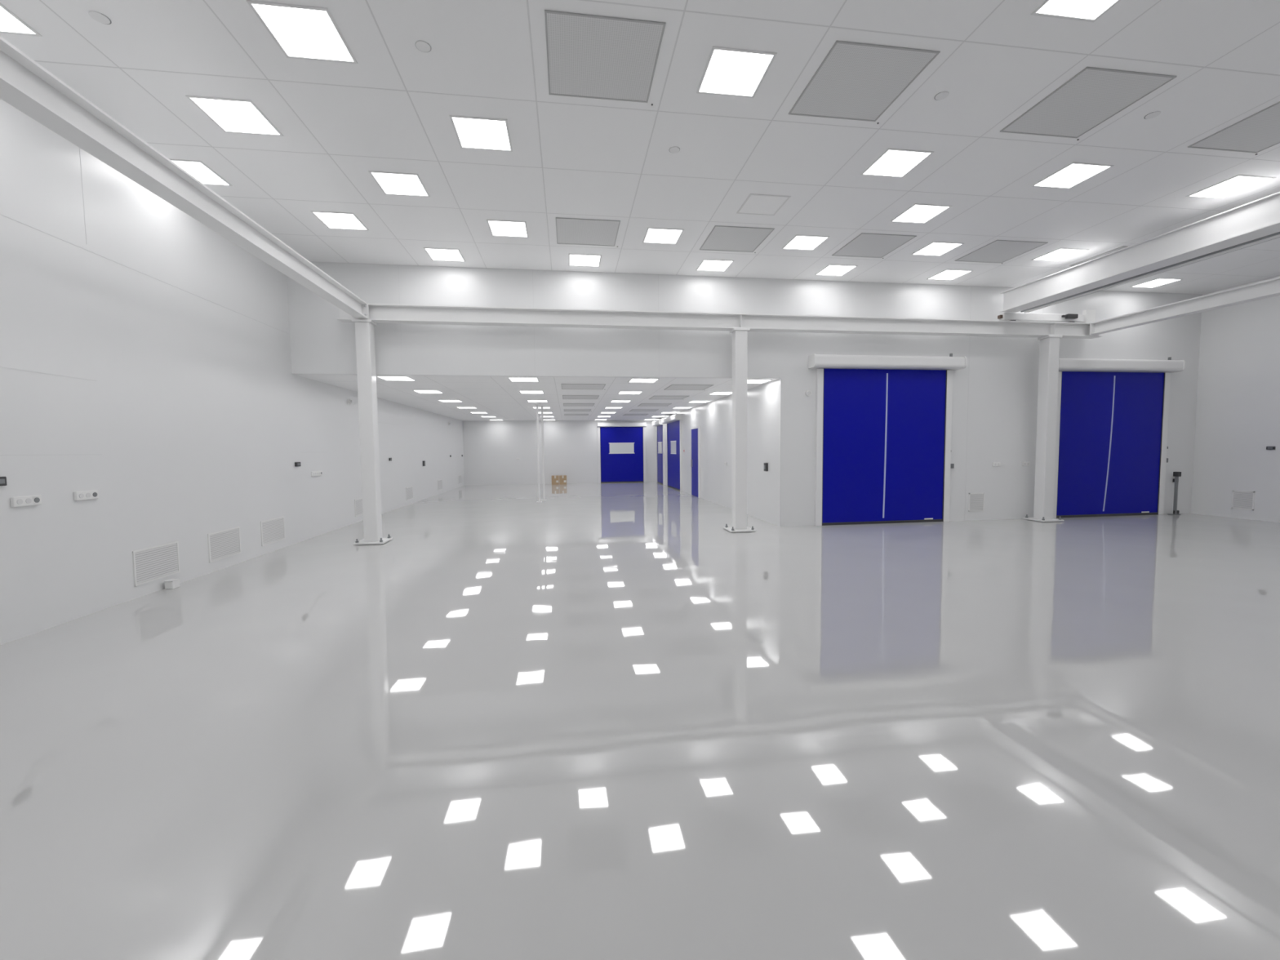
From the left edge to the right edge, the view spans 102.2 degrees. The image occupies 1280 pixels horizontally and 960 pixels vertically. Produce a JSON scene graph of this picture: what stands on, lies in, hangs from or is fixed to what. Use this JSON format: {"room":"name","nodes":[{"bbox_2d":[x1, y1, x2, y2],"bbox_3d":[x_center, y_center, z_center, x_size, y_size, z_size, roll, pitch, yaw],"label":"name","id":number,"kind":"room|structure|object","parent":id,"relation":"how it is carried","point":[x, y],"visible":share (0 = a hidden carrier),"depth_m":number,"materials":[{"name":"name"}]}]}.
{"room":"clean room","nodes":[
{"label":"clean room","id":0,"kind":"room"},
{"bbox_2d":[0,98,464,644],"bbox_3d":[-6.152,-1.316,8.320,0.100,5.022,32.300,-1,3,-8],"label":"wall","id":1,"kind":"structure","parent":0,"point":[197,416],"depth_m":5.94,"materials":[{"name":"white paint"}]},
{"bbox_2d":[9,494,41,506],"bbox_3d":[-5.550,0.189,4.658,0.034,0.091,0.269,-1,3,-8],"label":"wall socket","id":2,"kind":"object","parent":1,"relation":"attached to","point":[27,500],"visible":1,"depth_m":4.65,"materials":[{"name":"white plastic"}]},
{"bbox_2d":[0,366,97,381],"bbox_3d":[-4.785,-0.657,-1.110,0.002,0.006,13.200,-1,3,-8],"label":"trim","id":3,"kind":"structure","parent":1,"relation":"attached to","point":[0,366],"depth_m":4.90,"materials":[{"name":"white"}]},
{"bbox_2d":[79,147,87,244],"bbox_3d":[-5.713,-2.932,5.300,0.002,1.000,0.006,-1,3,-8],"label":"trim","id":4,"kind":"structure","parent":1,"relation":"attached to","point":[79,148],"depth_m":5.30,"materials":[{"name":"white"}]},
{"bbox_2d":[73,489,98,500],"bbox_3d":[-5.631,0.155,5.239,0.034,0.091,0.272,-1,3,-8],"label":"wall socket","id":5,"kind":"object","parent":1,"relation":"attached to","point":[85,495],"visible":1,"depth_m":5.24,"materials":[{"name":"white plastic"}]},
{"bbox_2d":[0,213,288,333],"bbox_3d":[-5.067,-2.104,0.739,0.002,0.006,17.100,-1,3,-8],"label":"trim","id":6,"kind":"structure","parent":1,"relation":"attached to","point":[0,214],"depth_m":5.74,"materials":[{"name":"white"}]},
{"bbox_2d":[132,541,180,586],"bbox_3d":[-5.755,0.984,6.163,0.012,0.400,0.680,-1,3,-8],"label":"air vent","id":7,"kind":"object","parent":1,"relation":"in","point":[150,564],"visible":1,"depth_m":6.13,"materials":[{"name":"white plastic"}]},
{"bbox_2d":[207,526,241,563],"bbox_3d":[-5.925,0.913,7.379,0.012,0.400,0.680,-1,3,-8],"label":"air vent","id":8,"kind":"object","parent":1,"relation":"in","point":[224,544],"visible":1,"depth_m":7.36,"materials":[{"name":"white plastic"}]},
{"bbox_2d":[260,515,285,546],"bbox_3d":[-6.093,0.843,8.586,0.012,0.400,0.680,-1,3,-8],"label":"air vent","id":9,"kind":"object","parent":1,"relation":"in","point":[273,531],"visible":1,"depth_m":8.56,"materials":[{"name":"white plastic"}]},
{"bbox_2d":[354,497,363,516],"bbox_3d":[-6.598,0.630,12.214,0.012,0.400,0.680,-1,3,-8],"label":"air vent","id":10,"kind":"object","parent":1,"relation":"in","point":[357,502],"visible":0.59,"depth_m":12.08,"materials":[{"name":"white metal"}]},
{"bbox_2d":[405,485,413,500],"bbox_3d":[-7.122,0.411,15.972,0.012,0.400,0.680,-1,3,-8],"label":"air vent","id":11,"kind":"object","parent":1,"relation":"in","point":[409,491],"visible":1,"depth_m":15.96,"materials":[{"name":"white metal"}]},
{"bbox_2d":[296,374,778,421],"bbox_3d":[-2.746,-2.480,17.490,9.400,0.100,15.170,-1,3,-8],"label":"ceiling","id":12,"kind":"structure","parent":0,"point":[500,397],"depth_m":13.38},
{"bbox_2d":[376,376,415,380],"bbox_3d":[-4.686,-1.955,9.953,0.570,0.008,0.570,-1,3,-8],"label":"recessed light","id":13,"kind":"object","parent":12,"relation":"in","point":[385,378],"visible":0.9,"depth_m":9.92,"materials":[{"name":"white"}]},
{"bbox_2d":[412,390,444,393],"bbox_3d":[-5.001,-2.087,12.217,0.570,0.008,0.570,-1,3,-8],"label":"recessed light","id":14,"kind":"object","parent":12,"relation":"in","point":[417,391],"visible":1,"depth_m":12.17,"materials":[{"name":"white"}]},
{"bbox_2d":[413,390,440,392],"bbox_3d":[-5.001,-2.089,12.217,0.524,0.005,0.524,-1,3,-8],"label":"diffuser","id":15,"kind":"object","parent":14,"relation":"attached to","point":[418,391],"depth_m":12.14,"materials":[{"name":"white"}]},
{"bbox_2d":[507,377,539,382],"bbox_3d":[-2.308,-1.999,10.282,0.570,0.008,0.570,-1,3,-8],"label":"recessed light","id":16,"kind":"object","parent":12,"relation":"in","point":[511,379],"visible":1,"depth_m":10.23,"materials":[{"name":"white"}]},
{"bbox_2d":[509,377,537,381],"bbox_3d":[-2.308,-2.000,10.282,0.524,0.005,0.524,-1,3,-8],"label":"diffuser","id":17,"kind":"object","parent":16,"relation":"attached to","point":[510,379],"depth_m":10.24,"materials":[{"name":"white"}]},
{"bbox_2d":[564,408,591,411],"bbox_3d":[-2.215,-2.492,18.518,1.009,0.010,0.989,-1,3,-8],"label":"ceiling vent","id":18,"kind":"object","parent":12,"relation":"in","point":[565,410],"visible":1,"depth_m":18.37,"materials":[{"name":"grey"}]},
{"bbox_2d":[563,403,595,406],"bbox_3d":[-1.893,-2.357,16.204,1.009,0.010,0.989,-1,3,-8],"label":"ceiling vent","id":19,"kind":"object","parent":12,"relation":"in","point":[564,404],"visible":1,"depth_m":16.11,"materials":[{"name":"grey"}]},
{"bbox_2d":[562,395,599,399],"bbox_3d":[-1.570,-2.221,13.891,1.009,0.010,0.989,-1,3,-8],"label":"ceiling vent","id":20,"kind":"object","parent":12,"relation":"in","point":[564,397],"visible":1,"depth_m":13.81,"materials":[{"name":"grey"}]},
{"bbox_2d":[561,383,605,389],"bbox_3d":[-1.248,-2.086,11.577,1.009,0.010,0.989,-1,3,-8],"label":"ceiling vent","id":21,"kind":"object","parent":12,"relation":"in","point":[564,386],"visible":1,"depth_m":11.49,"materials":[{"name":"grey"}]},
{"bbox_2d":[617,391,643,394],"bbox_3d":[-0.247,-2.175,12.875,0.570,0.008,0.570,-1,3,-8],"label":"recessed light","id":22,"kind":"object","parent":12,"relation":"in","point":[620,392],"visible":1,"depth_m":12.78,"materials":[{"name":"white"}]},
{"bbox_2d":[628,377,658,382],"bbox_3d":[0.069,-2.043,10.611,0.570,0.008,0.570,-1,3,-8],"label":"recessed light","id":23,"kind":"object","parent":12,"relation":"in","point":[632,380],"visible":1,"depth_m":10.64,"materials":[{"name":"white"}]},
{"bbox_2d":[629,378,657,382],"bbox_3d":[0.069,-2.044,10.610,0.524,0.005,0.524,-1,3,-8],"label":"diffuser","id":24,"kind":"object","parent":23,"relation":"attached to","point":[631,380],"depth_m":10.54,"materials":[{"name":"white"}]},
{"bbox_2d":[629,408,658,411],"bbox_3d":[0.162,-2.536,18.847,1.009,0.010,0.989,-1,3,-8],"label":"ceiling vent","id":25,"kind":"object","parent":12,"relation":"in","point":[632,410],"visible":1,"depth_m":18.69,"materials":[{"name":"grey"}]},
{"bbox_2d":[637,403,671,406],"bbox_3d":[0.484,-2.400,16.533,1.009,0.010,0.989,-1,3,-8],"label":"ceiling vent","id":26,"kind":"object","parent":12,"relation":"in","point":[642,404],"visible":1,"depth_m":16.46,"materials":[{"name":"grey"}]},
{"bbox_2d":[648,395,688,399],"bbox_3d":[0.807,-2.265,14.219,1.009,0.010,0.989,-1,3,-8],"label":"ceiling vent","id":27,"kind":"object","parent":12,"relation":"in","point":[653,397],"visible":1,"depth_m":14.10,"materials":[{"name":"grey"}]},
{"bbox_2d":[663,384,713,390],"bbox_3d":[1.129,-2.130,11.905,1.009,0.010,0.989,-1,3,-8],"label":"ceiling vent","id":28,"kind":"object","parent":12,"relation":"in","point":[673,387],"visible":1,"depth_m":11.85,"materials":[{"name":"grey"}]},
{"bbox_2d":[747,379,772,383],"bbox_3d":[2.418,-2.086,10.935,0.570,0.008,0.570,-1,3,-8],"label":"recessed light","id":29,"kind":"object","parent":12,"relation":"in","point":[749,381],"visible":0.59,"depth_m":10.95,"materials":[{"name":"white"}]},
{"bbox_2d":[747,379,768,382],"bbox_3d":[2.418,-2.087,10.935,0.524,0.005,0.524,-1,3,-8],"label":"diffuser","id":30,"kind":"object","parent":29,"relation":"attached to","point":[748,380],"depth_m":10.85,"materials":[{"name":"white"}]},
{"bbox_2d":[462,420,656,485],"bbox_3d":[-3.768,-1.348,25.034,9.200,3.040,0.100,-1,3,-8],"label":"wall","id":31,"kind":"structure","parent":0,"point":[491,448],"depth_m":24.81,"materials":[{"name":"white paint"}]},
{"bbox_2d":[597,422,646,483],"bbox_3d":[-0.873,-1.341,25.280,2.382,2.937,0.212,-1,3,-8],"label":"door","id":32,"kind":"structure","parent":31,"relation":"in","point":[621,446],"depth_m":25.33,"materials":[{"name":"blue plastic"}]},
{"bbox_2d":[0,481,1279,959],"bbox_3d":[3.471,1.063,9.800,19.480,0.100,32.500,-1,3,-8],"label":"floor","id":33,"kind":"structure","parent":0,"point":[603,721],"depth_m":2.82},
{"bbox_2d":[164,578,180,589],"bbox_3d":[-5.693,1.266,6.290,0.096,0.100,0.126,-1,3,-8],"label":"box","id":34,"kind":"object","parent":33,"relation":"on","point":[171,584],"visible":1,"depth_m":6.25,"materials":[{"name":"white plastic"}]},
{"bbox_2d":[351,319,392,544],"bbox_3d":[-4.820,-0.830,9.191,0.500,3.920,0.500,-1,3,-8],"label":"steel column","id":35,"kind":"structure","parent":33,"relation":"on","point":[364,328],"depth_m":9.10,"materials":[{"name":"white metal"}]},
{"bbox_2d":[534,404,542,502],"bbox_3d":[-3.169,-0.819,16.097,0.160,3.040,0.160,-1,3,-8],"label":"pole","id":36,"kind":"object","parent":33,"relation":"on","point":[536,405],"visible":1,"depth_m":16.07,"materials":[{"name":"metal"}]},
{"bbox_2d":[539,405,546,500],"bbox_3d":[-3.133,-0.856,16.706,0.160,3.040,0.160,-1,3,-8],"label":"pole","id":37,"kind":"object","parent":33,"relation":"on","point":[541,406],"visible":1,"depth_m":16.68,"materials":[{"name":"metal"}]},
{"bbox_2d":[551,475,559,484],"bbox_3d":[-4.002,0.003,24.422,0.340,0.420,0.342,-1,3,-8],"label":"cardboard box","id":38,"kind":"object","parent":33,"relation":"on","point":[555,478],"visible":1,"depth_m":24.26,"materials":[{"name":"cardboard"}]},
{"bbox_2d":[559,475,566,484],"bbox_3d":[-3.646,-0.003,24.471,0.340,0.420,0.342,-1,3,-8],"label":"cardboard box","id":39,"kind":"object","parent":33,"relation":"on","point":[562,478],"visible":1,"depth_m":24.30,"materials":[{"name":"cardboard"}]},
{"bbox_2d":[723,328,755,532],"bbox_3d":[1.950,-0.955,10.127,0.500,3.920,0.500,-1,3,-8],"label":"steel column","id":40,"kind":"structure","parent":33,"relation":"on","point":[740,335],"depth_m":10.03,"materials":[{"name":"white metal"}]},
{"bbox_2d":[1022,335,1064,521],"bbox_3d":[8.699,-1.080,11.060,0.500,3.920,0.500,-1,3,-8],"label":"steel column","id":41,"kind":"structure","parent":33,"relation":"on","point":[1049,349],"depth_m":10.98,"materials":[{"name":"white metal"}]},
{"bbox_2d":[337,303,1102,338],"bbox_3d":[2.290,-3.058,10.052,15.200,0.280,0.240,-1,3,-8],"label":"crossbeam","id":42,"kind":"object","parent":41,"relation":"on","point":[378,313],"visible":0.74,"depth_m":9.88,"materials":[{"name":"white metal"}]},
{"bbox_2d":[0,35,368,318],"bbox_3d":[-3.677,-2.447,0.710,0.240,0.260,16.660,-1,3,-8],"label":"beam","id":43,"kind":"structure","parent":42,"relation":"attached to","point":[25,85],"depth_m":4.30,"materials":[{"name":"white metal"}]},
{"bbox_2d":[997,191,1279,322],"bbox_3d":[9.729,-3.120,2.680,2.320,0.575,16.780,-1,3,-8],"label":"beam","id":44,"kind":"structure","parent":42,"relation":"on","point":[1257,221],"depth_m":8.04,"materials":[{"name":"white metal"}]},
{"bbox_2d":[1089,276,1279,334],"bbox_3d":[10.783,-2.720,2.709,0.240,0.250,16.660,-1,3,-8],"label":"beam","id":45,"kind":"structure","parent":42,"relation":"attached to","point":[1270,287],"depth_m":9.22,"materials":[{"name":"white metal"}]},
{"bbox_2d":[1167,471,1181,515],"bbox_3d":[12.272,0.305,11.841,0.220,0.990,0.120,-1,3,-8],"label":"post","id":46,"kind":"object","parent":33,"relation":"on","point":[1176,474],"visible":1,"depth_m":11.83,"materials":[{"name":"grey metal"}]},
{"bbox_2d":[0,0,1279,294],"bbox_3d":[4.464,-3.611,1.994,19.480,0.100,17.330,-1,3,-8],"label":"ceiling","id":47,"kind":"structure","parent":0,"point":[389,110],"depth_m":5.47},
{"bbox_2d":[0,3,42,36],"bbox_3d":[-5.085,-3.572,3.863,0.570,0.008,0.570,-1,3,-8],"label":"recessed light","id":48,"kind":"object","parent":47,"relation":"in","point":[10,23],"visible":1,"depth_m":4.08,"materials":[{"name":"white plastic"}]},
{"bbox_2d":[0,6,34,33],"bbox_3d":[-5.085,-3.573,3.863,0.524,0.005,0.524,-1,3,-8],"label":"diffuser","id":49,"kind":"object","parent":48,"relation":"attached to","point":[10,23],"depth_m":4.06,"materials":[{"name":"white plastic"}]},
{"bbox_2d":[88,10,111,24],"bbox_3d":[-4.196,-3.590,4.015,0.124,0.008,0.126,-1,3,-8],"label":"sprinkler","id":50,"kind":"object","parent":47,"relation":"attached to","point":[96,15],"visible":1,"depth_m":4.00,"materials":[{"name":"white paint"}]},
{"bbox_2d":[169,159,232,186],"bbox_3d":[-5.416,-3.710,6.237,0.570,0.008,0.570,-1,3,-8],"label":"recessed light","id":51,"kind":"object","parent":47,"relation":"in","point":[198,170],"visible":0.59,"depth_m":6.24,"materials":[{"name":"white plastic"}]},
{"bbox_2d":[185,95,283,136],"bbox_3d":[-4.062,-3.663,5.214,0.570,0.008,0.570,-1,3,-8],"label":"recessed light","id":52,"kind":"object","parent":47,"relation":"in","point":[239,116],"visible":1,"depth_m":5.19,"materials":[{"name":"white plastic"}]},
{"bbox_2d":[246,0,357,63],"bbox_3d":[-2.708,-3.616,4.192,0.570,0.008,0.570,-1,3,-8],"label":"recessed light","id":53,"kind":"object","parent":47,"relation":"in","point":[301,32],"visible":1,"depth_m":4.16,"materials":[{"name":"white plastic"}]},
{"bbox_2d":[310,210,368,230],"bbox_3d":[-4.393,-3.802,7.587,0.570,0.008,0.570,-1,3,-8],"label":"recessed light","id":54,"kind":"object","parent":47,"relation":"in","point":[338,220],"visible":1,"depth_m":7.57,"materials":[{"name":"white plastic"}]},
{"bbox_2d":[368,170,430,196],"bbox_3d":[-3.039,-3.754,6.565,0.570,0.008,0.570,-1,3,-8],"label":"recessed light","id":55,"kind":"object","parent":47,"relation":"in","point":[390,183],"visible":1,"depth_m":6.55,"materials":[{"name":"white plastic"}]},
{"bbox_2d":[415,40,431,52],"bbox_3d":[-1.817,-3.633,4.333,0.124,0.008,0.126,-1,3,-8],"label":"sprinkler","id":56,"kind":"object","parent":47,"relation":"attached to","point":[424,46],"visible":1,"depth_m":4.32,"materials":[{"name":"white paint"}]},
{"bbox_2d":[423,247,465,262],"bbox_3d":[-3.369,-3.893,8.938,0.570,0.008,0.570,-1,3,-8],"label":"recessed light","id":57,"kind":"object","parent":47,"relation":"in","point":[435,254],"visible":1,"depth_m":8.91,"materials":[{"name":"white plastic"}]},
{"bbox_2d":[448,115,512,151],"bbox_3d":[-1.685,-3.707,5.543,0.570,0.008,0.570,-1,3,-8],"label":"recessed light","id":58,"kind":"object","parent":47,"relation":"in","point":[471,132],"visible":1,"depth_m":5.52,"materials":[{"name":"white plastic"}]},
{"bbox_2d":[486,219,528,237],"bbox_3d":[-2.016,-3.846,7.916,0.570,0.008,0.570,-1,3,-8],"label":"recessed light","id":59,"kind":"object","parent":47,"relation":"in","point":[497,228],"visible":1,"depth_m":7.89,"materials":[{"name":"white plastic"}]},
{"bbox_2d":[568,253,601,266],"bbox_3d":[-0.992,-3.937,9.267,0.570,0.008,0.570,-1,3,-8],"label":"recessed light","id":60,"kind":"object","parent":47,"relation":"in","point":[575,260],"visible":1,"depth_m":9.24,"materials":[{"name":"white plastic"}]},
{"bbox_2d":[555,217,620,247],"bbox_3d":[-0.801,-3.868,8.104,1.009,0.010,0.989,-1,3,-8],"label":"ceiling vent","id":61,"kind":"object","parent":47,"relation":"in","point":[575,231],"visible":1,"depth_m":8.03,"materials":[{"name":"grey"}]},
{"bbox_2d":[544,9,665,105],"bbox_3d":[-0.305,-3.660,4.544,1.009,0.010,0.989,-1,3,-8],"label":"ceiling vent","id":62,"kind":"object","parent":47,"relation":"in","point":[593,56],"visible":1,"depth_m":4.45,"materials":[{"name":"grey metal"}]},
{"bbox_2d":[642,227,684,244],"bbox_3d":[0.361,-3.890,8.245,0.570,0.008,0.570,-1,3,-8],"label":"recessed light","id":63,"kind":"object","parent":47,"relation":"in","point":[653,235],"visible":1,"depth_m":8.22,"materials":[{"name":"white plastic"}]},
{"bbox_2d":[696,259,733,271],"bbox_3d":[1.385,-3.981,9.595,0.570,0.008,0.570,-1,3,-8],"label":"recessed light","id":64,"kind":"object","parent":47,"relation":"in","point":[720,265],"visible":1,"depth_m":9.59,"materials":[{"name":"white plastic"}]},
{"bbox_2d":[696,46,777,97],"bbox_3d":[0.857,-3.682,4.685,0.570,0.008,0.570,-1,3,-8],"label":"recessed light","id":65,"kind":"object","parent":47,"relation":"in","point":[729,72],"visible":1,"depth_m":4.65,"materials":[{"name":"white plastic"}]},
{"bbox_2d":[699,225,774,253],"bbox_3d":[1.576,-3.912,8.432,1.009,0.010,0.989,-1,3,-8],"label":"ceiling vent","id":66,"kind":"object","parent":47,"relation":"in","point":[726,238],"visible":1,"depth_m":8.37,"materials":[{"name":"grey"}]},
{"bbox_2d":[736,193,791,215],"bbox_3d":[1.715,-3.842,7.222,0.570,0.008,0.570,-1,3,-8],"label":"ceiling access panel","id":67,"kind":"object","parent":47,"relation":"in","point":[754,204],"visible":1,"depth_m":7.20,"materials":[{"name":"white"}]},
{"bbox_2d":[782,235,829,250],"bbox_3d":[2.738,-3.933,8.573,0.570,0.008,0.570,-1,3,-8],"label":"recessed light","id":68,"kind":"object","parent":47,"relation":"in","point":[808,242],"visible":1,"depth_m":8.56,"materials":[{"name":"white plastic"}]},
{"bbox_2d":[814,264,857,275],"bbox_3d":[3.762,-4.025,9.924,0.570,0.008,0.570,-1,3,-8],"label":"recessed light","id":69,"kind":"object","parent":47,"relation":"in","point":[831,269],"visible":1,"depth_m":9.89,"materials":[{"name":"white plastic"}]},
{"bbox_2d":[788,40,940,124],"bbox_3d":[2.072,-3.704,4.873,1.009,0.010,0.989,-1,3,-8],"label":"ceiling vent","id":70,"kind":"object","parent":47,"relation":"in","point":[855,81],"visible":1,"depth_m":4.78,"materials":[{"name":"grey metal"}]},
{"bbox_2d":[831,232,916,258],"bbox_3d":[3.953,-3.956,8.761,1.009,0.010,0.989,-1,3,-8],"label":"ceiling vent","id":71,"kind":"object","parent":47,"relation":"in","point":[864,245],"visible":1,"depth_m":8.70,"materials":[{"name":"grey"}]},
{"bbox_2d":[860,147,933,177],"bbox_3d":[3.069,-3.795,6.200,0.570,0.008,0.570,-1,3,-8],"label":"recessed light","id":72,"kind":"object","parent":47,"relation":"in","point":[893,162],"visible":1,"depth_m":6.18,"materials":[{"name":"white plastic"}]},
{"bbox_2d":[889,203,951,223],"bbox_3d":[4.092,-3.886,7.551,0.570,0.008,0.570,-1,3,-8],"label":"recessed light","id":73,"kind":"object","parent":47,"relation":"in","point":[917,213],"visible":1,"depth_m":7.53,"materials":[{"name":"white plastic"}]},
{"bbox_2d":[911,241,964,256],"bbox_3d":[5.115,-3.977,8.902,0.570,0.008,0.570,-1,3,-8],"label":"recessed light","id":74,"kind":"object","parent":47,"relation":"in","point":[935,248],"visible":1,"depth_m":8.88,"materials":[{"name":"white plastic"}]},
{"bbox_2d":[933,91,948,100],"bbox_3d":[2.924,-3.722,5.009,0.124,0.008,0.126,-1,3,-8],"label":"sprinkler","id":75,"kind":"object","parent":47,"relation":"attached to","point":[943,95],"visible":1,"depth_m":5.00,"materials":[{"name":"white paint"}]},
{"bbox_2d":[926,269,973,279],"bbox_3d":[6.139,-4.069,10.253,0.570,0.008,0.570,-1,3,-8],"label":"recessed light","id":76,"kind":"object","parent":47,"relation":"in","point":[947,274],"visible":1,"depth_m":10.23,"materials":[{"name":"white"}]},
{"bbox_2d":[954,240,1048,263],"bbox_3d":[6.330,-4.000,9.089,1.009,0.010,0.989,-1,3,-8],"label":"ceiling vent","id":77,"kind":"object","parent":47,"relation":"in","point":[998,251],"visible":1,"depth_m":9.02,"materials":[{"name":"grey"}]},
{"bbox_2d":[1031,248,1088,261],"bbox_3d":[7.492,-4.021,9.230,0.570,0.008,0.570,-1,3,-8],"label":"recessed light","id":78,"kind":"object","parent":47,"relation":"in","point":[1058,255],"visible":1,"depth_m":9.20,"materials":[{"name":"white plastic"}]},
{"bbox_2d":[1031,161,1114,189],"bbox_3d":[5.446,-3.839,6.529,0.570,0.008,0.570,-1,3,-8],"label":"recessed light","id":79,"kind":"object","parent":47,"relation":"in","point":[1073,174],"visible":1,"depth_m":6.50,"materials":[{"name":"white plastic"}]},
{"bbox_2d":[1031,0,1120,22],"bbox_3d":[3.400,-3.656,3.827,0.570,0.008,0.570,-1,3,-8],"label":"recessed light","id":80,"kind":"object","parent":47,"relation":"in","point":[1089,11],"visible":1,"depth_m":4.02,"materials":[{"name":"white plastic"}]},
{"bbox_2d":[1000,66,1177,140],"bbox_3d":[4.449,-3.748,5.201,1.009,0.010,0.989,-1,3,-8],"label":"ceiling vent","id":81,"kind":"object","parent":47,"relation":"in","point":[1093,95],"visible":1,"depth_m":5.11,"materials":[{"name":"grey metal"}]},
{"bbox_2d":[1069,245,1126,266],"bbox_3d":[8.707,-4.044,9.418,1.009,0.010,0.989,-1,3,-8],"label":"ceiling vent","id":82,"kind":"object","parent":47,"relation":"in","point":[1122,246],"visible":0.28,"depth_m":9.29,"materials":[{"name":"grey"}]},
{"bbox_2d":[1143,111,1160,119],"bbox_3d":[5.291,-3.766,5.336,0.124,0.008,0.126,-1,3,-8],"label":"sprinkler","id":83,"kind":"object","parent":47,"relation":"attached to","point":[1153,114],"visible":1,"depth_m":5.33,"materials":[{"name":"white paint"}]},
{"bbox_2d":[1129,278,1182,288],"bbox_3d":[10.893,-4.157,10.910,0.570,0.008,0.570,-1,3,-8],"label":"recessed light","id":84,"kind":"object","parent":47,"relation":"in","point":[1158,282],"visible":1,"depth_m":10.89,"materials":[{"name":"white"}]},
{"bbox_2d":[1133,279,1177,287],"bbox_3d":[10.893,-4.158,10.910,0.524,0.005,0.524,-1,3,-8],"label":"diffuser","id":85,"kind":"object","parent":84,"relation":"attached to","point":[1156,282],"depth_m":10.89,"materials":[{"name":"white plastic"}]},
{"bbox_2d":[1186,174,1275,199],"bbox_3d":[7.823,-3.883,6.857,0.570,0.008,0.570,-1,3,-8],"label":"recessed light","id":86,"kind":"object","parent":47,"relation":"in","point":[1239,183],"visible":1,"depth_m":6.83,"materials":[{"name":"white plastic"}]},
{"bbox_2d":[1187,101,1279,155],"bbox_3d":[6.826,-3.792,5.530,1.009,0.010,0.989,-1,3,-8],"label":"ceiling vent","id":87,"kind":"object","parent":47,"relation":"in","point":[1257,132],"visible":1,"depth_m":5.70,"materials":[{"name":"grey metal"}]},
{"bbox_2d":[655,379,778,525],"bbox_3d":[1.882,-0.995,18.171,0.100,3.040,15.070,-1,3,-8],"label":"wall","id":88,"kind":"structure","parent":0,"point":[713,418],"depth_m":12.63,"materials":[{"name":"white paint"}]},
{"bbox_2d":[652,419,665,484],"bbox_3d":[0.858,-1.305,24.215,0.262,2.957,1.924,-1,3,-8],"label":"door","id":89,"kind":"structure","parent":88,"relation":"in","point":[660,479],"depth_m":24.14,"materials":[{"name":"blue plastic"}]},
{"bbox_2d":[661,413,682,491],"bbox_3d":[1.285,-1.126,21.149,0.262,2.957,2.924,-1,3,-8],"label":"door","id":90,"kind":"structure","parent":88,"relation":"in","point":[673,423],"depth_m":20.89,"materials":[{"name":"blue plastic"}]},
{"bbox_2d":[667,420,679,488],"bbox_3d":[1.383,-1.034,21.168,0.015,2.670,2.600,-1,3,-8],"label":"curtain","id":91,"kind":"object","parent":90,"relation":"hanging from","point":[673,427],"depth_m":21.04,"materials":[{"name":"blue plastic"}]},
{"bbox_2d":[690,426,701,497],"bbox_3d":[1.871,-0.623,17.569,0.100,2.370,1.140,-1,3,-8],"label":"door","id":92,"kind":"structure","parent":88,"relation":"in","point":[695,431],"depth_m":17.49,"materials":[{"name":"blue plastic"}]},
{"bbox_2d":[286,262,1202,526],"bbox_3d":[3.303,-1.553,10.665,19.280,5.022,0.100,-1,3,-8],"label":"wall","id":93,"kind":"structure","parent":0,"point":[1001,397],"depth_m":10.51,"materials":[{"name":"white paint"}]},
{"bbox_2d":[291,373,781,378],"bbox_3d":[-1.687,-1.993,9.891,9.200,0.015,0.004,-1,3,-8],"label":"trim","id":94,"kind":"structure","parent":93,"relation":"attached to","point":[291,373],"depth_m":9.83,"materials":[{"name":"white metal"}]},
{"bbox_2d":[779,382,781,526],"bbox_3d":[2.892,-0.553,10.614,0.015,3.040,0.004,-1,3,-8],"label":"trim","id":95,"kind":"structure","parent":93,"relation":"attached to","point":[780,383],"depth_m":10.61,"materials":[{"name":"white"}]},
{"bbox_2d":[808,353,966,525],"bbox_3d":[5.140,-0.845,10.764,3.344,3.560,0.292,-1,3,-8],"label":"door","id":96,"kind":"structure","parent":93,"relation":"in","point":[883,436],"depth_m":10.85,"materials":[{"name":"blue plastic"}]},
{"bbox_2d":[822,368,946,522],"bbox_3d":[5.151,-0.718,10.888,2.790,3.190,0.015,-1,3,-8],"label":"curtain","id":97,"kind":"object","parent":96,"relation":"hanging from","point":[884,430],"depth_m":10.88,"materials":[{"name":"blue plastic"}]},
{"bbox_2d":[964,287,971,506],"bbox_3d":[7.067,-1.619,11.134,0.006,5.022,0.002,-1,3,-8],"label":"trim","id":98,"kind":"structure","parent":93,"relation":"attached to","point":[971,287],"depth_m":11.14,"materials":[{"name":"white"}]},
{"bbox_2d":[968,493,984,511],"bbox_3d":[7.353,0.483,11.292,0.370,0.400,0.012,-1,3,-8],"label":"air vent","id":99,"kind":"object","parent":93,"relation":"in","point":[976,500],"visible":1,"depth_m":11.29,"materials":[{"name":"white metal"}]},
{"bbox_2d":[1053,356,1185,518],"bbox_3d":[10.543,-0.945,11.511,3.194,3.560,0.292,-1,3,-8],"label":"door","id":100,"kind":"structure","parent":93,"relation":"in","point":[1111,440],"depth_m":11.62,"materials":[{"name":"blue plastic"}]},
{"bbox_2d":[1191,275,1279,522],"bbox_3d":[14.080,-1.235,3.523,0.100,5.022,17.230,-1,3,-8],"label":"wall","id":101,"kind":"structure","parent":0,"point":[1237,412],"depth_m":11.17,"materials":[{"name":"white paint"}]},
{"bbox_2d":[1231,490,1254,510],"bbox_3d":[13.001,0.435,11.141,0.012,0.400,0.370,-1,3,-8],"label":"air vent","id":102,"kind":"object","parent":101,"relation":"in","point":[1241,500],"visible":1,"depth_m":11.14,"materials":[{"name":"white metal"}]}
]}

